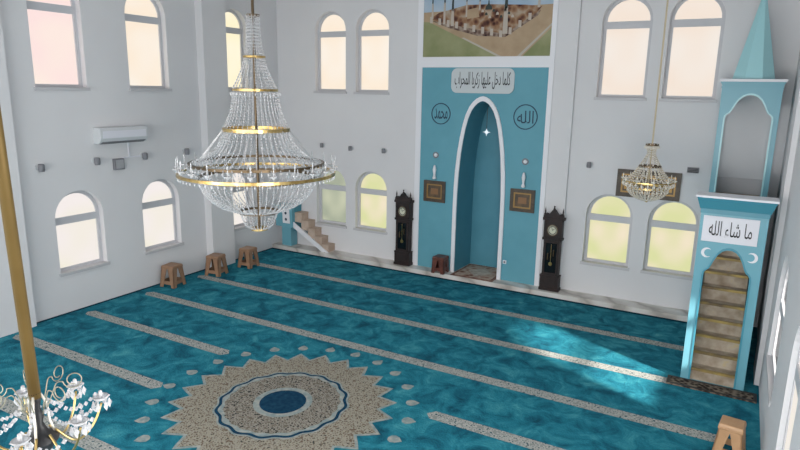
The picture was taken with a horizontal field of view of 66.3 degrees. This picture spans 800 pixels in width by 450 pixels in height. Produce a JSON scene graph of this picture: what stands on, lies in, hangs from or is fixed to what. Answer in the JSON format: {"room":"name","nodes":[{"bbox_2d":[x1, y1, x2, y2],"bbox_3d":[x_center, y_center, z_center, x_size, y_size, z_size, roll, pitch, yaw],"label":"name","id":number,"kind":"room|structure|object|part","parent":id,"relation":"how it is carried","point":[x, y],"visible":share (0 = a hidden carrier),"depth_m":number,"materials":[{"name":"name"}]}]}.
{"room":"mosque","nodes":[
{"label":"mosque","id":0,"kind":"room"},
{"bbox_2d":[0,0,281,321],"bbox_3d":[-5.986,-1.604,8.419,0.256,6.570,13.337,8,14,28],"label":"wall","id":1,"kind":"structure","parent":0,"point":[53,129],"depth_m":10.42,"materials":[{"name":"white paint"}]},
{"bbox_2d":[0,15,36,337],"bbox_3d":[-5.720,-1.613,8.483,0.146,6.570,0.569,8,14,28],"label":"trim","id":2,"kind":"structure","parent":1,"relation":"attached to","point":[8,319],"depth_m":8.89,"materials":[{"name":"white paint"}]},
{"bbox_2d":[35,164,44,171],"bbox_3d":[-5.423,-0.863,9.241,0.128,0.117,0.102,8,14,28],"label":"wall spotlight","id":3,"kind":"object","parent":1,"relation":"attached to","point":[40,167],"visible":1,"depth_m":9.20,"materials":[{"name":"grey plastic"}]},
{"bbox_2d":[26,0,90,90],"bbox_3d":[-5.255,-2.913,9.303,0.208,1.697,0.891,8,14,28],"label":"window","id":4,"kind":"structure","parent":1,"relation":"in","point":[53,30],"depth_m":9.40,"materials":[{"name":"grey"}]},
{"bbox_3d":[-5.243,-2.105,9.466,0.146,0.049,0.891,8,14,28],"label":"sill","id":5,"kind":"part","parent":4,"relation":"part of","materials":[{"name":"grey stone"}]},
{"bbox_2d":[55,190,110,276],"bbox_3d":[-5.269,0.089,10.046,0.208,1.340,0.891,8,14,28],"label":"window","id":6,"kind":"structure","parent":1,"relation":"in","point":[77,219],"depth_m":10.11,"materials":[{"name":"grey glass"}]},
{"bbox_3d":[-5.334,0.060,10.077,0.007,1.204,0.737,8,14,28],"label":"pane","id":7,"kind":"part","parent":6,"relation":"part of","materials":[{"name":"white glass"}]},
{"bbox_3d":[-5.254,0.723,10.171,0.146,0.049,0.891,8,14,28],"label":"sill","id":8,"kind":"part","parent":6,"relation":"part of","materials":[{"name":"grey stone"}]},
{"bbox_2d":[91,157,100,164],"bbox_3d":[-4.970,-1.044,10.029,0.128,0.117,0.102,8,14,28],"label":"wall spotlight","id":9,"kind":"object","parent":1,"relation":"attached to","point":[96,161],"visible":1,"depth_m":9.99,"materials":[{"name":"grey plastic"}]},
{"bbox_2d":[112,158,124,169],"bbox_3d":[-4.789,-1.038,10.423,0.073,0.190,0.190,8,14,28],"label":"switch box","id":10,"kind":"object","parent":1,"relation":"attached to","point":[118,163],"visible":1,"depth_m":10.38,"materials":[{"name":"grey plastic"}]},
{"bbox_3d":[-4.760,-1.034,10.407,0.007,0.146,0.146,8,14,28],"label":"lid","id":11,"kind":"part","parent":10,"relation":"part of","materials":[{"name":"grey plastic"}]},
{"bbox_2d":[92,125,147,144],"bbox_3d":[-4.699,-1.521,10.329,0.201,0.269,0.920,8,14,28],"label":"air conditioner","id":12,"kind":"object","parent":1,"relation":"attached to","point":[121,134],"visible":1,"depth_m":10.21,"materials":[{"name":"grey plastic"}]},
{"bbox_3d":[-4.613,-1.534,10.278,0.005,0.117,0.832,8,14,28],"label":"panel","id":13,"kind":"part","parent":12,"relation":"part of","materials":[{"name":"white plastic"}]},
{"bbox_2d":[123,142,139,157],"bbox_3d":[-4.668,-1.307,10.634,0.018,0.263,0.343,8,14,28],"label":"cable conduit","id":14,"kind":"object","parent":1,"relation":"attached to","point":[128,156],"visible":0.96,"depth_m":10.59,"materials":[{"name":"white plastic"}]},
{"bbox_2d":[140,153,147,159],"bbox_3d":[-4.517,-1.218,10.819,0.128,0.117,0.102,8,14,28],"label":"wall spotlight","id":15,"kind":"object","parent":1,"relation":"attached to","point":[144,156],"visible":1,"depth_m":10.78,"materials":[{"name":"grey plastic"}]},
{"bbox_2d":[124,0,171,90],"bbox_3d":[-4.460,-3.206,10.693,0.208,1.697,0.891,8,14,28],"label":"window","id":16,"kind":"structure","parent":1,"relation":"in","point":[142,17],"depth_m":10.77,"materials":[{"name":"grey glass"}]},
{"bbox_3d":[-4.448,-2.398,10.856,0.146,0.049,0.891,8,14,28],"label":"sill","id":17,"kind":"part","parent":16,"relation":"part of","materials":[{"name":"grey stone"}]},
{"bbox_2d":[142,179,183,254],"bbox_3d":[-4.485,-0.200,11.417,0.208,1.340,0.891,8,14,28],"label":"window","id":18,"kind":"structure","parent":1,"relation":"in","point":[158,200],"depth_m":11.49,"materials":[{"name":"grey"}]},
{"bbox_3d":[-4.550,-0.229,11.448,0.007,1.204,0.737,8,14,28],"label":"pane","id":19,"kind":"part","parent":18,"relation":"part of","materials":[{"name":"white glass"}]},
{"bbox_3d":[-4.469,0.433,11.542,0.146,0.049,0.891,8,14,28],"label":"sill","id":20,"kind":"part","parent":18,"relation":"part of","materials":[{"name":"grey stone"}]},
{"bbox_2d":[182,148,189,154],"bbox_3d":[-4.057,-1.395,11.622,0.128,0.117,0.102,8,14,28],"label":"wall spotlight","id":21,"kind":"object","parent":1,"relation":"attached to","point":[186,151],"visible":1,"depth_m":11.59,"materials":[{"name":"grey plastic"}]},
{"bbox_2d":[194,0,235,266],"bbox_3d":[-3.653,-2.366,12.058,0.182,6.570,0.599,8,14,28],"label":"pillar","id":22,"kind":"structure","parent":1,"relation":"attached to","point":[210,21],"depth_m":11.95,"materials":[{"name":"white paint"}]},
{"bbox_2d":[225,9,250,91],"bbox_3d":[-3.423,-3.556,12.513,0.208,1.632,0.759,8,14,28],"label":"window","id":23,"kind":"structure","parent":1,"relation":"in","point":[234,36],"depth_m":12.64,"materials":[{"name":"grey glass"}]},
{"bbox_3d":[-3.487,-3.585,12.544,0.007,1.496,0.606,8,14,28],"label":"pane","id":24,"kind":"part","parent":23,"relation":"part of","materials":[{"name":"yellow glass"}]},
{"bbox_2d":[232,173,254,231],"bbox_3d":[-3.479,-0.539,13.182,0.208,1.274,0.759,8,14,28],"label":"window","id":25,"kind":"structure","parent":1,"relation":"in","point":[238,222],"depth_m":13.30,"materials":[{"name":"grey"}]},
{"bbox_3d":[-3.544,-0.567,13.213,0.007,1.139,0.606,8,14,28],"label":"pane","id":26,"kind":"part","parent":25,"relation":"part of","materials":[{"name":"white glass"}]},
{"bbox_3d":[-3.541,-0.567,13.211,0.066,1.234,0.701,8,14,28],"label":"frame","id":27,"kind":"part","parent":25,"relation":"part of","materials":[{"name":"grey"}]},
{"bbox_3d":[-3.464,0.063,13.300,0.146,0.049,0.759,8,14,28],"label":"sill","id":28,"kind":"part","parent":25,"relation":"part of","materials":[{"name":"grey stone"}]},
{"bbox_2d":[0,248,760,449],"bbox_3d":[-1.649,2.208,6.741,10.337,0.012,13.337,8,14,28],"label":"floor","id":29,"kind":"structure","parent":0,"point":[293,350],"depth_m":8.18,"materials":[{"name":"teal carpet"}]},
{"bbox_2d":[160,262,185,288],"bbox_3d":[-4.237,0.928,11.402,0.328,0.402,0.328,6,13,20],"label":"stool","id":30,"kind":"object","parent":29,"relation":"on","point":[173,280],"visible":1,"depth_m":11.29,"materials":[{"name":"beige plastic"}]},
{"bbox_3d":[-4.355,0.966,11.357,0.147,0.343,0.147,6,13,20],"label":"leg","id":31,"kind":"part","parent":30,"relation":"part of","materials":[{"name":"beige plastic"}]},
{"bbox_3d":[-4.234,0.762,11.366,0.278,0.062,0.278,6,13,20],"label":"seat","id":32,"kind":"part","parent":30,"relation":"part of","materials":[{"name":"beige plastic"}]},
{"bbox_3d":[-4.185,0.982,11.295,0.147,0.343,0.147,6,13,20],"label":"leg","id":33,"kind":"part","parent":30,"relation":"part of","materials":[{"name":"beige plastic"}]},
{"bbox_3d":[-4.121,0.947,11.461,0.147,0.343,0.147,6,13,20],"label":"leg","id":34,"kind":"part","parent":30,"relation":"part of","materials":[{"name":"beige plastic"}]},
{"bbox_2d":[205,253,227,276],"bbox_3d":[-3.641,0.779,12.124,0.328,0.402,0.328,5,13,17],"label":"stool","id":35,"kind":"object","parent":29,"relation":"on","point":[215,259],"visible":1,"depth_m":12.02,"materials":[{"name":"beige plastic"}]},
{"bbox_3d":[-3.756,0.818,12.072,0.147,0.343,0.147,5,13,17],"label":"leg","id":36,"kind":"part","parent":35,"relation":"part of","materials":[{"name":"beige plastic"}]},
{"bbox_3d":[-3.638,0.613,12.087,0.278,0.062,0.278,5,13,17],"label":"seat","id":37,"kind":"part","parent":35,"relation":"part of","materials":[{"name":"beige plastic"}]},
{"bbox_3d":[-3.583,0.833,12.019,0.147,0.343,0.147,5,13,17],"label":"leg","id":38,"kind":"part","parent":35,"relation":"part of","materials":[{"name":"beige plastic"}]},
{"bbox_3d":[-3.527,0.797,12.188,0.147,0.343,0.147,5,13,17],"label":"leg","id":39,"kind":"part","parent":35,"relation":"part of","materials":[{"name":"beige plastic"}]},
{"bbox_2d":[238,246,259,268],"bbox_3d":[-3.146,0.661,12.697,0.321,0.402,0.321,6,14,23],"label":"stool","id":40,"kind":"object","parent":29,"relation":"on","point":[248,251],"visible":1,"depth_m":12.60,"materials":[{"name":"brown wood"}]},
{"bbox_3d":[-3.261,0.698,12.659,0.147,0.343,0.147,6,14,23],"label":"leg","id":41,"kind":"part","parent":40,"relation":"part of","materials":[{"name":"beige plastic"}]},
{"bbox_3d":[-3.143,0.496,12.660,0.271,0.062,0.271,6,14,23],"label":"seat","id":42,"kind":"part","parent":40,"relation":"part of","materials":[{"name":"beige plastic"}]},
{"bbox_3d":[-3.102,0.716,12.591,0.147,0.343,0.147,6,14,23],"label":"leg","id":43,"kind":"part","parent":40,"relation":"part of","materials":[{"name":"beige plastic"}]},
{"bbox_3d":[-3.032,0.682,12.748,0.147,0.343,0.147,6,14,23],"label":"leg","id":44,"kind":"part","parent":40,"relation":"part of","materials":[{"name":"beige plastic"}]},
{"bbox_2d":[666,375,756,403],"bbox_3d":[3.944,2.077,7.777,1.022,0.023,0.237,8,14,28],"label":"doormat","id":45,"kind":"object","parent":29,"relation":"on","point":[673,380],"visible":1,"depth_m":7.75,"materials":[{"name":"black"}]},
{"bbox_2d":[712,415,746,449],"bbox_3d":[3.415,2.208,6.327,0.292,0.380,0.292,10,15,35],"label":"stool","id":46,"kind":"object","parent":29,"relation":"on","point":[736,428],"visible":1,"depth_m":6.25,"materials":[{"name":"wood"}]},
{"bbox_3d":[3.316,2.237,6.318,0.151,0.321,0.151,10,15,35],"label":"leg","id":47,"kind":"part","parent":46,"relation":"part of","materials":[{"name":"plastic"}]},
{"bbox_3d":[3.484,2.291,6.445,0.194,0.066,0.013,10,15,35],"label":"rail","id":48,"kind":"part","parent":46,"relation":"part of","materials":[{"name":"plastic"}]},
{"bbox_3d":[3.418,2.053,6.293,0.234,0.062,0.234,10,15,35],"label":"seat","id":49,"kind":"part","parent":46,"relation":"part of","materials":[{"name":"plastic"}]},
{"bbox_3d":[3.430,2.258,6.237,0.151,0.321,0.151,10,15,35],"label":"leg","id":50,"kind":"part","parent":46,"relation":"part of","materials":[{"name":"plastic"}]},
{"bbox_3d":[3.513,2.234,6.349,0.151,0.321,0.151,10,15,35],"label":"leg","id":51,"kind":"part","parent":46,"relation":"part of","materials":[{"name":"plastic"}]},
{"bbox_2d":[680,0,787,390],"bbox_3d":[4.676,-0.763,8.397,0.876,5.329,2.770,8,14,28],"label":"minbar","id":52,"kind":"object","parent":29,"relation":"on","point":[736,213],"visible":1,"depth_m":8.10,"materials":[{"name":"teal paint"}]},
{"bbox_3d":[4.022,1.170,7.688,0.548,1.810,0.009,8,14,28],"label":"gate arch trim","id":53,"kind":"part","parent":52,"relation":"part of","materials":[{"name":"teal paint"}]},
{"bbox_3d":[4.072,-0.222,7.423,0.847,0.204,0.292,8,14,28],"label":"cornice","id":54,"kind":"part","parent":52,"relation":"part of","materials":[{"name":"teal paint"}]},
{"bbox_3d":[4.974,-1.117,8.856,0.628,1.540,0.013,8,14,28],"label":"canopy arch trim","id":55,"kind":"part","parent":52,"relation":"part of","materials":[{"name":"teal paint"}]},
{"bbox_3d":[5.178,-2.048,8.993,0.818,0.095,0.799,8,14,28],"label":"canopy cornice","id":56,"kind":"part","parent":52,"relation":"part of","materials":[{"name":"teal paint"}]},
{"bbox_2d":[276,0,799,326],"bbox_3d":[1.607,-2.169,11.616,9.826,6.570,0.256,8,14,28],"label":"wall","id":57,"kind":"structure","parent":0,"point":[612,135],"depth_m":10.65,"materials":[{"name":"white paint"}]},
{"bbox_2d":[313,12,346,93],"bbox_3d":[-1.440,-3.644,12.979,0.847,1.675,0.208,8,14,28],"label":"window","id":58,"kind":"structure","parent":57,"relation":"in","point":[331,29],"depth_m":13.05,"materials":[{"name":"grey glass"}]},
{"bbox_3d":[-1.470,-2.845,13.128,0.847,0.049,0.146,8,14,28],"label":"sill","id":59,"kind":"part","parent":58,"relation":"part of","materials":[{"name":"grey stone"}]},
{"bbox_3d":[-1.403,-3.678,13.038,0.694,1.540,0.007,8,14,28],"label":"pane","id":60,"kind":"part","parent":58,"relation":"part of","materials":[{"name":"beige glass"}]},
{"bbox_2d":[315,170,346,228],"bbox_3d":[-1.497,-0.627,13.647,0.847,1.318,0.208,8,14,28],"label":"window","id":61,"kind":"structure","parent":57,"relation":"in","point":[332,193],"depth_m":13.73,"materials":[{"name":"grey"}]},
{"bbox_3d":[-1.524,-0.002,13.758,0.847,0.049,0.146,8,14,28],"label":"sill","id":62,"kind":"part","parent":61,"relation":"part of","materials":[{"name":"grey stone"}]},
{"bbox_3d":[-1.460,-0.660,13.707,0.694,1.183,0.007,8,14,28],"label":"pane","id":63,"kind":"part","parent":61,"relation":"part of","materials":[{"name":"grey glass"}]},
{"bbox_2d":[353,172,386,234],"bbox_3d":[-0.593,-0.501,13.156,0.847,1.318,0.208,8,14,28],"label":"window","id":64,"kind":"structure","parent":57,"relation":"in","point":[372,190],"depth_m":13.23,"materials":[{"name":"grey"}]},
{"bbox_3d":[-0.620,0.124,13.267,0.847,0.049,0.146,8,14,28],"label":"sill","id":65,"kind":"part","parent":64,"relation":"part of","materials":[{"name":"grey stone"}]},
{"bbox_3d":[-0.556,-0.534,13.216,0.694,1.183,0.007,8,14,28],"label":"pane","id":66,"kind":"part","parent":64,"relation":"part of","materials":[{"name":"green glass"}]},
{"bbox_2d":[353,10,388,94],"bbox_3d":[-0.536,-3.519,12.488,0.847,1.675,0.208,8,14,28],"label":"window","id":67,"kind":"structure","parent":57,"relation":"in","point":[374,26],"depth_m":12.56,"materials":[{"name":"grey glass"}]},
{"bbox_3d":[-0.566,-2.719,12.637,0.847,0.049,0.146,8,14,28],"label":"sill","id":68,"kind":"part","parent":67,"relation":"part of","materials":[{"name":"grey stone"}]},
{"bbox_2d":[432,165,435,178],"bbox_3d":[0.682,-1.044,12.097,0.080,0.277,0.083,8,14,28],"label":"wall sconce","id":69,"kind":"object","parent":57,"relation":"attached to","point":[434,166],"visible":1,"depth_m":12.08,"materials":[{"name":"white"}]},
{"bbox_2d":[423,180,445,202],"bbox_3d":[0.686,-0.671,12.200,0.467,0.423,0.036,8,14,28],"label":"framed plaque","id":70,"kind":"object","parent":57,"relation":"attached to","point":[434,191],"visible":1,"depth_m":12.19,"materials":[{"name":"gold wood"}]},
{"bbox_2d":[433,152,438,157],"bbox_3d":[0.701,-1.377,12.047,0.124,0.122,0.029,8,14,28],"label":"rosette","id":71,"kind":"object","parent":57,"relation":"attached to","point":[435,154],"visible":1,"depth_m":12.04,"materials":[{"name":"grey plastic"}]},
{"bbox_2d":[431,103,450,123],"bbox_3d":[0.792,-2.153,11.845,0.409,0.409,0.006,8,14,28],"label":"roundel","id":72,"kind":"object","parent":57,"relation":"attached to","point":[438,103],"visible":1,"depth_m":11.85,"materials":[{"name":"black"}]},
{"bbox_2d":[272,241,688,321],"bbox_3d":[1.192,0.922,12.616,8.906,0.088,1.132,8,14,28],"label":"trim","id":73,"kind":"structure","parent":57,"relation":"attached to","point":[586,298],"depth_m":11.49,"materials":[{"name":"grey stone"}]},
{"bbox_2d":[274,202,334,252],"bbox_3d":[-2.171,0.046,13.887,1.460,0.949,0.349,8,14,28],"label":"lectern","id":74,"kind":"object","parent":73,"relation":"on","point":[293,220],"visible":0.83,"depth_m":13.84,"materials":[{"name":"teal paint"}]},
{"bbox_3d":[-2.587,-0.202,13.891,0.204,0.336,0.037,8,14,28],"label":"ornament panel","id":75,"kind":"part","parent":74,"relation":"part of","materials":[{"name":"white"}]},
{"bbox_2d":[393,190,413,266],"bbox_3d":[0.078,0.047,12.605,0.373,1.584,0.195,8,14,28],"label":"grandfather clock","id":76,"kind":"object","parent":73,"relation":"on","point":[402,252],"visible":1,"depth_m":12.55,"materials":[{"name":"brown wood"}]},
{"bbox_3d":[0.041,0.227,12.583,0.204,0.555,0.004,8,14,28],"label":"glass door","id":77,"kind":"part","parent":76,"relation":"part of","materials":[{"name":"black glass"}]},
{"bbox_2d":[394,200,413,220],"bbox_3d":[0.087,-0.310,12.531,0.373,0.416,0.182,8,14,28],"label":"hood","id":78,"kind":"object","parent":76,"relation":"attached to","point":[404,208],"depth_m":12.46,"materials":[{"name":"brown wood"}]},
{"bbox_2d":[431,254,448,274],"bbox_3d":[0.806,0.781,12.239,0.270,0.336,0.270,8,14,28],"label":"stool","id":79,"kind":"object","parent":73,"relation":"on","point":[440,263],"visible":1,"depth_m":12.15,"materials":[{"name":"brown wood"}]},
{"bbox_3d":[0.709,0.814,12.218,0.129,0.277,0.129,8,14,28],"label":"leg","id":80,"kind":"part","parent":79,"relation":"part of","materials":[{"name":"brown wood"}]},
{"bbox_3d":[0.809,0.648,12.209,0.256,0.062,0.256,8,14,28],"label":"seat","id":81,"kind":"part","parent":79,"relation":"part of","materials":[{"name":"brown wood"}]},
{"bbox_3d":[0.833,0.831,12.151,0.129,0.277,0.129,8,14,28],"label":"leg","id":82,"kind":"part","parent":79,"relation":"part of","materials":[{"name":"brown wood"}]},
{"bbox_3d":[0.902,0.806,12.272,0.129,0.277,0.129,8,14,28],"label":"leg","id":83,"kind":"part","parent":79,"relation":"part of","materials":[{"name":"brown wood"}]},
{"bbox_2d":[450,264,496,281],"bbox_3d":[1.601,0.949,12.298,0.876,0.013,0.934,8,14,28],"label":"rug","id":84,"kind":"object","parent":73,"relation":"on","point":[473,271],"visible":0.88,"depth_m":12.24,"materials":[{"name":"beige fabric"}]},
{"bbox_2d":[450,96,504,279],"bbox_3d":[1.690,-0.762,12.038,1.058,3.468,0.763,8,14,28],"label":"mihrab","id":85,"kind":"object","parent":73,"relation":"on","point":[477,229],"visible":0.88,"depth_m":12.31,"materials":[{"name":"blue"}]},
{"bbox_2d":[538,206,565,292],"bbox_3d":[2.771,0.422,11.142,0.373,1.584,0.195,8,14,28],"label":"grandfather clock","id":86,"kind":"object","parent":73,"relation":"on","point":[552,237],"visible":1,"depth_m":11.09,"materials":[{"name":"brown wood"}]},
{"bbox_3d":[2.735,0.602,11.121,0.204,0.555,0.004,8,14,28],"label":"glass door","id":87,"kind":"part","parent":86,"relation":"part of","materials":[{"name":"black"}]},
{"bbox_2d":[542,217,565,241],"bbox_3d":[2.781,0.064,11.069,0.373,0.416,0.182,8,14,28],"label":"hood","id":88,"kind":"object","parent":86,"relation":"attached to","point":[553,226],"depth_m":11.00,"materials":[{"name":"brown wood"}]},
{"bbox_2d":[451,68,514,93],"bbox_3d":[1.518,-2.664,11.310,1.241,0.453,0.026,8,14,28],"label":"plaque","id":89,"kind":"object","parent":57,"relation":"attached to","point":[463,80],"visible":1,"depth_m":11.29,"materials":[{"name":"grey"}]},
{"bbox_2d":[418,67,548,284],"bbox_3d":[1.488,-0.958,11.708,2.482,3.986,0.009,8,14,28],"label":"wall panel","id":90,"kind":"object","parent":57,"relation":"attached to","point":[520,229],"depth_m":11.61,"materials":[{"name":"teal paint"}]},
{"bbox_2d":[412,0,558,285],"bbox_3d":[1.490,-1.927,11.495,2.686,5.971,0.022,8,14,28],"label":"trim","id":91,"kind":"structure","parent":57,"relation":"attached to","point":[506,61],"depth_m":11.34,"materials":[{"name":"white paint"}]},
{"bbox_2d":[423,0,553,56],"bbox_3d":[1.539,-3.950,11.043,2.489,1.753,0.012,8,14,28],"label":"mural","id":92,"kind":"object","parent":57,"relation":"attached to","point":[452,28],"visible":1,"depth_m":11.10,"materials":[{"name":"multicoloured paint"}]},
{"bbox_2d":[402,0,581,281],"bbox_3d":[1.551,-2.180,11.458,3.351,6.482,0.066,8,14,28],"label":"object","id":93,"kind":"structure","parent":57,"relation":"attached to","point":[569,11],"depth_m":10.93,"materials":[{"name":"white paint"}]},
{"bbox_2d":[509,188,535,212],"bbox_3d":[2.265,-0.451,11.343,0.467,0.423,0.036,8,14,28],"label":"framed plaque","id":94,"kind":"object","parent":57,"relation":"attached to","point":[521,200],"visible":1,"depth_m":11.34,"materials":[{"name":"brown wood"}]},
{"bbox_2d":[521,173,525,187],"bbox_3d":[2.267,-0.824,11.236,0.080,0.277,0.083,8,14,28],"label":"wall sconce","id":95,"kind":"object","parent":57,"relation":"attached to","point":[523,174],"visible":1,"depth_m":11.21,"materials":[{"name":"white"}]},
{"bbox_2d":[513,104,537,129],"bbox_3d":[2.263,-1.948,11.047,0.453,0.453,0.006,8,14,28],"label":"roundel","id":96,"kind":"object","parent":57,"relation":"attached to","point":[524,104],"visible":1,"depth_m":11.04,"materials":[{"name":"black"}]},
{"bbox_2d":[522,158,528,164],"bbox_3d":[2.287,-1.156,11.186,0.124,0.122,0.029,8,14,28],"label":"rosette","id":97,"kind":"object","parent":57,"relation":"attached to","point":[524,160],"visible":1,"depth_m":11.18,"materials":[{"name":"grey plastic"}]},
{"bbox_2d":[586,162,592,167],"bbox_3d":[3.297,-1.050,10.670,0.095,0.097,0.112,8,14,28],"label":"wall spotlight","id":98,"kind":"object","parent":57,"relation":"attached to","point":[589,164],"visible":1,"depth_m":10.63,"materials":[{"name":"grey plastic"}]},
{"bbox_2d":[580,194,632,270],"bbox_3d":[3.687,0.095,10.833,0.847,1.318,0.208,8,14,28],"label":"window","id":99,"kind":"structure","parent":57,"relation":"in","point":[609,216],"depth_m":10.89,"materials":[{"name":"grey"}]},
{"bbox_3d":[3.660,0.719,10.944,0.847,0.049,0.146,8,14,28],"label":"sill","id":100,"kind":"part","parent":99,"relation":"part of","materials":[{"name":"grey stone"}]},
{"bbox_2d":[594,0,652,100],"bbox_3d":[3.743,-2.923,10.164,0.847,1.675,0.208,8,14,28],"label":"window","id":101,"kind":"structure","parent":57,"relation":"in","point":[627,29],"depth_m":10.22,"materials":[{"name":"grey glass"}]},
{"bbox_3d":[3.713,-2.124,10.314,0.847,0.049,0.146,8,14,28],"label":"sill","id":102,"kind":"part","parent":101,"relation":"part of","materials":[{"name":"grey stone"}]},
{"bbox_2d":[615,169,681,201],"bbox_3d":[4.170,-0.676,10.293,1.007,0.467,0.036,8,14,28],"label":"framed picture","id":103,"kind":"object","parent":57,"relation":"attached to","point":[674,194],"visible":0.49,"depth_m":10.25,"materials":[{"name":"brown wood"}]},
{"bbox_2d":[640,201,698,280],"bbox_3d":[4.591,0.220,10.342,0.847,1.318,0.208,8,14,28],"label":"window","id":104,"kind":"structure","parent":57,"relation":"in","point":[673,226],"depth_m":10.40,"materials":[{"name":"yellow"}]},
{"bbox_3d":[4.564,0.845,10.453,0.847,0.049,0.146,8,14,28],"label":"sill","id":105,"kind":"part","parent":104,"relation":"part of","materials":[{"name":"grey stone"}]},
{"bbox_2d":[659,0,725,102],"bbox_3d":[4.648,-2.797,9.673,0.847,1.675,0.208,8,14,28],"label":"window","id":106,"kind":"structure","parent":57,"relation":"in","point":[696,32],"depth_m":9.73,"materials":[{"name":"grey glass"}]},
{"bbox_3d":[4.618,-1.998,9.823,0.847,0.049,0.146,8,14,28],"label":"sill","id":107,"kind":"part","parent":106,"relation":"part of","materials":[{"name":"grey stone"}]},
{"bbox_2d":[687,167,698,172],"bbox_3d":[4.745,-0.887,9.910,0.175,0.088,0.053,8,14,28],"label":"air vent","id":108,"kind":"object","parent":57,"relation":"in","point":[689,169],"visible":1,"depth_m":9.90,"materials":[{"name":"grey plastic"}]},
{"bbox_2d":[757,51,799,449],"bbox_3d":[2.748,-0.389,3.678,0.117,6.570,13.337,8,14,28],"label":"wall","id":109,"kind":"structure","parent":0,"point":[773,418],"depth_m":5.96,"materials":[{"name":"white paint"}]},
{"bbox_2d":[753,69,799,385],"bbox_3d":[4.813,-1.188,7.462,0.058,6.570,0.599,8,14,28],"label":"trim","id":110,"kind":"structure","parent":109,"relation":"attached to","point":[795,123],"depth_m":7.58,"materials":[{"name":"white paint"}]},
{"bbox_2d":[766,263,788,405],"bbox_3d":[4.064,1.013,6.525,0.085,1.402,1.336,8,14,28],"label":"window","id":111,"kind":"structure","parent":109,"relation":"in","point":[771,360],"depth_m":6.82,"materials":[{"name":"grey"}]},
{"bbox_3d":[4.040,1.672,6.677,0.058,0.049,1.336,8,14,28],"label":"sill","id":112,"kind":"part","parent":111,"relation":"part of","materials":[{"name":"grey stone"}]},
{"bbox_3d":[4.088,0.997,6.507,0.031,1.361,1.278,8,14,28],"label":"frame","id":113,"kind":"part","parent":111,"relation":"part of","materials":[{"name":"grey"}]},
{"bbox_3d":[4.089,0.997,6.507,0.003,1.267,1.183,8,14,28],"label":"pane","id":114,"kind":"part","parent":111,"relation":"part of","materials":[{"name":"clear glass"}]},
{"bbox_2d":[782,348,799,449],"bbox_3d":[3.011,1.431,4.693,0.085,1.340,0.891,8,14,28],"label":"window","id":115,"kind":"structure","parent":109,"relation":"in","point":[796,383],"depth_m":4.93,"materials":[{"name":"grey"}]},
{"bbox_3d":[-1.589,-4.247,5.197,10.337,0.146,13.593,8,14,28],"label":"ceiling","id":116,"kind":"structure","parent":0,"visible":0},
{"bbox_2d":[0,107,111,449],"bbox_3d":[-0.976,-1.272,1.266,0.383,3.943,0.360,0,13,-6],"label":"chandelier","id":117,"kind":"object","parent":116,"relation":"hanging from","point":[39,436],"visible":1,"depth_m":1.62,"materials":[{"name":"gold metal"}]},
{"bbox_2d":[17,433,22,441],"bbox_3d":[-0.941,0.527,1.515,0.013,0.026,0.013,-9,16,-37],"label":"bulb","id":118,"kind":"object","parent":117,"relation":"on","point":[20,435],"depth_m":1.51,"materials":[{"name":"white glass"}]},
{"bbox_3d":[-0.958,0.588,1.587,0.008,0.099,0.125,-3,13,-16],"label":"arm","id":119,"kind":"part","parent":117,"relation":"part of","materials":[{"name":"gold metal"}]},
{"bbox_3d":[-0.971,0.552,1.771,0.009,0.096,0.127,3,13,8],"label":"arm","id":120,"kind":"part","parent":117,"relation":"part of","materials":[{"name":"gold metal"}]},
{"bbox_3d":[-0.897,0.576,1.642,0.124,0.099,0.007,6,13,21],"label":"arm","id":121,"kind":"part","parent":117,"relation":"part of","materials":[{"name":"gold metal"}]},
{"bbox_3d":[-0.902,0.560,1.724,0.125,0.098,0.009,-6,14,-30],"label":"arm","id":122,"kind":"part","parent":117,"relation":"part of","materials":[{"name":"gold metal"}]},
{"bbox_2d":[77,414,82,422],"bbox_3d":[-0.841,0.507,1.605,0.013,0.026,0.013,-9,16,-37],"label":"bulb","id":123,"kind":"object","parent":117,"relation":"on","point":[79,418],"depth_m":1.60,"materials":[{"name":"white glass"}]},
{"bbox_2d":[98,390,102,397],"bbox_3d":[-0.851,0.480,1.738,0.013,0.026,0.013,-9,16,-37],"label":"bulb","id":124,"kind":"object","parent":117,"relation":"on","point":[100,394],"depth_m":1.73,"materials":[{"name":"white glass"}]},
{"bbox_2d":[172,0,337,230],"bbox_3d":[-1.430,-2.090,5.936,1.632,4.380,1.628,8,14,28],"label":"chandelier","id":125,"kind":"object","parent":116,"relation":"hanging from","point":[321,166],"visible":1,"depth_m":6.01,"materials":[{"name":"clear glass"}]},
{"bbox_3d":[-1.429,-2.097,5.935,0.027,4.365,0.027,-9,16,-37],"label":"rod","id":126,"kind":"part","parent":125,"relation":"part of","materials":[{"name":"silver metal"}]},
{"bbox_2d":[241,209,277,230],"bbox_3d":[-1.468,-0.054,6.387,0.413,0.209,0.410,8,14,28],"label":"chandelier","id":127,"kind":"object","parent":125,"relation":"on","point":[259,227],"depth_m":6.34,"materials":[{"name":"clear glass"}]},
{"bbox_2d":[621,0,676,201],"bbox_3d":[3.262,-2.396,7.548,0.689,4.307,0.658,8,14,28],"label":"chandelier","id":128,"kind":"object","parent":116,"relation":"hanging from","point":[650,147],"visible":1,"depth_m":7.82,"materials":[{"name":"gold metal"}]},
{"bbox_3d":[3.263,-2.446,7.537,0.020,4.205,0.023,8,14,28],"label":"rod","id":129,"kind":"part","parent":128,"relation":"part of","materials":[{"name":"gold metal"}]}
]}

